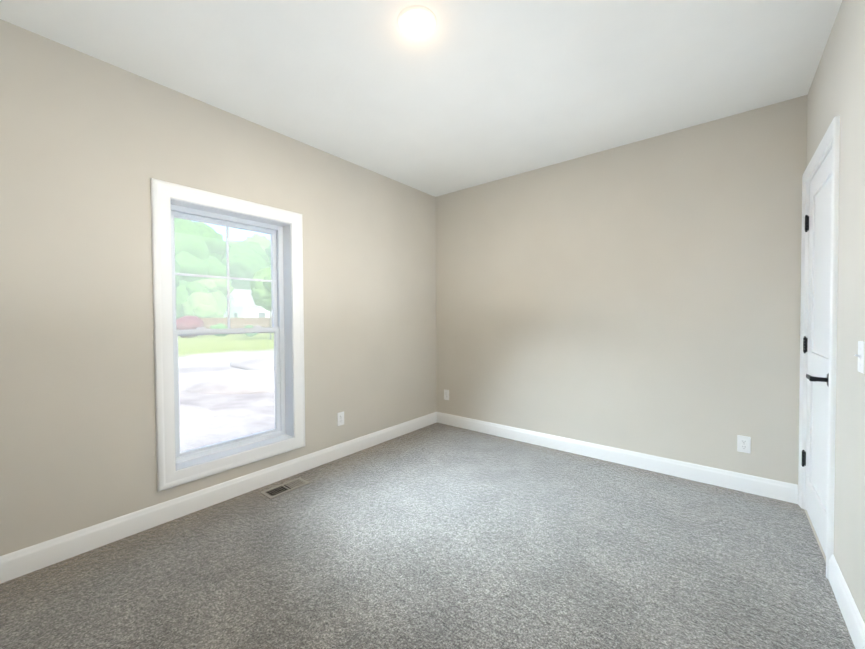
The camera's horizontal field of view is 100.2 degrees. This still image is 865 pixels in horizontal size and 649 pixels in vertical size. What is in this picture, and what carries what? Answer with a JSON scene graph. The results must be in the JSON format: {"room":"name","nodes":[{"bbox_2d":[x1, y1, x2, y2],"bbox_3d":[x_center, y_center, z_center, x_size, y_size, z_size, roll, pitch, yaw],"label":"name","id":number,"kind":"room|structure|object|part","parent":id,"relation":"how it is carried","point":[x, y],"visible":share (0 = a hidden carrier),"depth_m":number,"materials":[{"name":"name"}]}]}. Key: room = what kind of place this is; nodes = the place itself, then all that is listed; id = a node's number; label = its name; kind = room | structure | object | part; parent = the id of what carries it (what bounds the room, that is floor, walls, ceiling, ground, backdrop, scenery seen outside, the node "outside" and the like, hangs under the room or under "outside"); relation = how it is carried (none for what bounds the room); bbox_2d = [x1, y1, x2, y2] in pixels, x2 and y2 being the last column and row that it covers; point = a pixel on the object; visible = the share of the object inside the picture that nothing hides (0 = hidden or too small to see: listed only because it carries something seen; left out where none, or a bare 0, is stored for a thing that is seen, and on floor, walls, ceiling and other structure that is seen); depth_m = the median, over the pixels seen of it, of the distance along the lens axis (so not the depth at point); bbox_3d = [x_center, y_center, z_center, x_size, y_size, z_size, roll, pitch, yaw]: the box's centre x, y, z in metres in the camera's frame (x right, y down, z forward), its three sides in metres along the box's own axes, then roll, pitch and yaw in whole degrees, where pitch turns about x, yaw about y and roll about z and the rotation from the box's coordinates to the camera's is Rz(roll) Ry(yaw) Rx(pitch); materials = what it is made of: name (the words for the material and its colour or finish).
{"room":"empty bedroom","nodes":[
{"label":"empty bedroom","id":0,"kind":"room"},
{"bbox_2d":[0,19,436,555],"bbox_3d":[-1.282,0.020,2.711,0.200,2.900,4.360,1,1,39],"label":"wall","id":1,"kind":"structure","parent":0,"point":[90,147],"depth_m":2.02,"materials":[{"name":"beige paint"}]},
{"bbox_2d":[0,412,435,583],"bbox_3d":[-1.192,1.110,2.664,0.015,0.121,3.960,1,1,39],"label":"baseboard","id":2,"kind":"structure","parent":1,"relation":"attached to","point":[19,563],"depth_m":2.19,"materials":[{"name":"white wood"}]},
{"bbox_2d":[151,178,304,491],"bbox_3d":[-1.395,0.059,2.547,0.212,1.835,0.962,1,1,39],"label":"window","id":3,"kind":"structure","parent":1,"relation":"in","point":[168,474],"depth_m":2.50,"materials":[{"name":"white"}]},
{"bbox_3d":[-1.467,-0.334,2.595,0.024,0.804,0.716,1,1,39],"label":"window sash","id":4,"kind":"part","parent":3,"relation":"part of","materials":[{"name":"glass"}]},
{"bbox_3d":[-1.456,0.063,2.596,0.038,1.535,0.652,1,1,39],"label":"glass","id":5,"kind":"part","parent":3,"relation":"part of","materials":[{"name":"clear glass"}]},
{"bbox_3d":[-1.435,0.436,2.588,0.038,0.852,0.716,1,1,39],"label":"window sash","id":6,"kind":"part","parent":3,"relation":"part of","materials":[{"name":"glass"}]},
{"bbox_3d":[-1.448,0.058,2.590,0.075,1.685,0.812,1,1,39],"label":"frame","id":7,"kind":"part","parent":3,"relation":"part of","materials":[{"name":"white plastic"}]},
{"bbox_2d":[337,411,343,425],"bbox_3d":[-0.798,0.822,3.152,0.008,0.114,0.070,1,1,39],"label":"outlet","id":8,"kind":"object","parent":1,"relation":"attached to","point":[340,418],"visible":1,"depth_m":3.15,"materials":[{"name":"white plastic"}]},
{"bbox_2d":[0,0,841,196],"bbox_3d":[0.336,-1.515,1.361,4.393,0.200,4.360,1,1,39],"label":"ceiling","id":9,"kind":"structure","parent":0,"point":[465,94],"depth_m":1.99,"materials":[{"name":"white paint"}]},
{"bbox_2d":[397,5,436,38],"bbox_3d":[-0.072,-1.410,1.698,0.186,0.017,0.186,1,1,39],"label":"recessed light","id":10,"kind":"object","parent":9,"relation":"in","point":[416,22],"visible":1,"depth_m":1.68,"materials":[{"name":"white plastic"}]},
{"bbox_2d":[0,423,854,648],"bbox_3d":[-0.034,1.331,1.730,2.993,0.300,3.960,1,1,39],"label":"floor","id":11,"kind":"structure","parent":0,"point":[438,536],"depth_m":1.75,"materials":[{"name":"carpet"}]},
{"bbox_2d":[260,477,309,498],"bbox_3d":[-1.050,1.168,2.589,0.140,0.007,0.300,1,1,39],"label":"air vent register","id":12,"kind":"object","parent":11,"relation":"on","point":[283,488],"visible":1,"depth_m":2.58,"materials":[{"name":"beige metal"}]},
{"bbox_2d":[435,95,806,484],"bbox_3d":[1.267,-0.008,3.321,2.993,2.900,0.200,1,1,39],"label":"wall","id":13,"kind":"structure","parent":0,"point":[643,296],"depth_m":2.86,"materials":[{"name":"beige paint"}]},
{"bbox_2d":[444,389,448,399],"bbox_3d":[0.159,0.798,4.105,0.070,0.114,0.008,1,1,39],"label":"outlet","id":14,"kind":"object","parent":13,"relation":"attached to","point":[446,394],"visible":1,"depth_m":4.10,"materials":[{"name":"white plastic"}]},
{"bbox_2d":[436,412,797,503],"bbox_3d":[1.210,1.084,3.256,2.942,0.121,0.015,1,1,39],"label":"baseboard","id":15,"kind":"structure","parent":13,"relation":"attached to","point":[779,490],"depth_m":2.87,"materials":[{"name":"white wood"}]},
{"bbox_2d":[737,435,750,452],"bbox_3d":[2.148,0.826,2.494,0.070,0.114,0.008,1,1,39],"label":"outlet","id":16,"kind":"object","parent":13,"relation":"attached to","point":[744,444],"visible":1,"depth_m":2.49,"materials":[{"name":"white plastic"}]},
{"bbox_2d":[804,0,864,622],"bbox_3d":[1.198,0.043,0.701,0.200,2.900,4.360,1,1,39],"label":"wall","id":17,"kind":"structure","parent":0,"point":[837,87],"depth_m":1.48,"materials":[{"name":"beige paint"}]},
{"bbox_2d":[802,148,831,555],"bbox_3d":[2.087,0.142,1.978,0.106,2.013,0.715,1,1,39],"label":"door","id":18,"kind":"structure","parent":17,"relation":"in","point":[817,375],"depth_m":2.00,"materials":[{"name":"white wood"}]},
{"bbox_3d":[2.314,0.106,2.245,0.019,1.567,0.014,1,1,39],"label":"door hinges","id":19,"kind":"part","parent":18,"relation":"part of","materials":[{"name":"black metal"}]},
{"bbox_3d":[1.917,0.267,1.798,0.071,0.065,0.146,1,1,39],"label":"handle","id":20,"kind":"part","parent":18,"relation":"part of","materials":[{"name":"black metal"}]},
{"bbox_2d":[798,115,839,578],"bbox_3d":[2.163,0.111,1.909,0.220,2.105,0.860,1,1,39],"label":"door frame","id":21,"kind":"structure","parent":17,"relation":"attached to","point":[830,139],"depth_m":1.66,"materials":[{"name":"white wood"}]},
{"bbox_2d":[828,554,864,648],"bbox_3d":[0.849,1.140,0.453,0.015,0.121,3.095,1,1,39],"label":"baseboard","id":22,"kind":"structure","parent":17,"relation":"attached to","point":[855,624],"depth_m":1.41,"materials":[{"name":"white wood"}]},
{"bbox_2d":[854,341,864,373],"bbox_3d":[1.563,0.119,1.327,0.020,0.114,0.070,1,1,39],"label":"switch plate","id":23,"kind":"object","parent":17,"relation":"attached to","point":[861,356],"visible":0.96,"depth_m":1.31,"materials":[{"name":"white plastic"}]},
{"label":"outside","id":24,"kind":"structure","parent":0,"visible":0},
{"bbox_2d":[178,333,274,451],"bbox_3d":[-56.076,-0.029,109.652,300.000,0.001,340.000,1,1,39],"label":"ground","id":25,"kind":"structure","parent":24,"point":[221,408],"depth_m":7.99,"materials":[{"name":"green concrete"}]},
{"bbox_2d":[175,254,181,287],"bbox_3d":[-32.835,-4.538,39.849,9.924,11.404,9.516,1,1,39],"label":"tree","id":26,"kind":"object","parent":25,"relation":"on","point":[177,268],"depth_m":42.18,"materials":[{"name":"green plant"}]},
{"bbox_2d":[176,280,207,318],"bbox_3d":[-31.746,-2.298,44.611,5.878,6.729,7.012,1,1,39],"label":"tree","id":27,"kind":"object","parent":25,"relation":"on","point":[189,286],"depth_m":43.63,"materials":[{"name":"green plant"}]},
{"bbox_2d":[174,218,231,282],"bbox_3d":[-33.606,-6.720,49.741,12.140,15.396,11.614,1,1,39],"label":"tree","id":28,"kind":"object","parent":25,"relation":"on","point":[212,256],"depth_m":47.05,"materials":[{"name":"green plant"}]},
{"bbox_2d":[182,291,223,320],"bbox_3d":[-28.085,-1.512,44.174,5.161,5.133,4.233,1,1,39],"label":"tree","id":29,"kind":"object","parent":25,"relation":"on","point":[189,304],"depth_m":42.71,"materials":[{"name":"green plant"}]},
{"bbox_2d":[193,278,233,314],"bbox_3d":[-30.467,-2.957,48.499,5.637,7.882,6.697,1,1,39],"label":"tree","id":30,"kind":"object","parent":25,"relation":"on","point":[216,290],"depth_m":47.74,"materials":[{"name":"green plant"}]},
{"bbox_2d":[176,315,256,337],"bbox_3d":[-19.707,0.202,35.694,5.344,2.225,13.665,1,1,39],"label":"shrubs","id":31,"kind":"object","parent":25,"relation":"on","point":[188,321],"depth_m":33.35,"materials":[{"name":"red plant"}]},
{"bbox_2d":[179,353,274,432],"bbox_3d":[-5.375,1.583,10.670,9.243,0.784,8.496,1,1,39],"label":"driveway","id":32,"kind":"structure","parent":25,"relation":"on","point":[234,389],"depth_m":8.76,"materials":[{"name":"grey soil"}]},
{"bbox_2d":[200,317,273,335],"bbox_3d":[-20.020,0.130,39.741,0.158,1.900,9.700,1,1,39],"label":"fence","id":33,"kind":"object","parent":25,"relation":"on","point":[239,322],"depth_m":38.70,"materials":[{"name":"brown wood"}]},
{"bbox_2d":[221,241,270,289],"bbox_3d":[-32.104,-6.798,59.848,13.547,15.145,11.239,1,1,39],"label":"tree","id":34,"kind":"object","parent":25,"relation":"on","point":[238,260],"depth_m":56.23,"materials":[{"name":"green plant"}]},
{"bbox_2d":[222,289,271,324],"bbox_3d":[-25.729,-2.351,58.922,11.800,6.200,15.300,1,1,39],"label":"house","id":35,"kind":"structure","parent":25,"relation":"on","point":[242,311],"depth_m":51.41,"materials":[{"name":"white"}]},
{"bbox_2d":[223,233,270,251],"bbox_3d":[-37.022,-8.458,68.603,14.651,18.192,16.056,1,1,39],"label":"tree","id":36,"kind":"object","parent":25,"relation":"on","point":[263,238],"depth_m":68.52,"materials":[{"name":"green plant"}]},
{"bbox_2d":[250,267,271,339],"bbox_3d":[-12.810,-1.701,29.279,3.706,5.876,3.656,1,1,39],"label":"young tree","id":37,"kind":"object","parent":25,"relation":"on","point":[258,284],"depth_m":28.07,"materials":[{"name":"green plant"}]},
{"bbox_2d":[265,245,270,266],"bbox_3d":[-26.321,-7.764,70.773,14.882,16.586,13.289,1,1,39],"label":"tree","id":38,"kind":"object","parent":25,"relation":"on","point":[268,251],"depth_m":67.16,"materials":[{"name":"green plant"}]}
]}

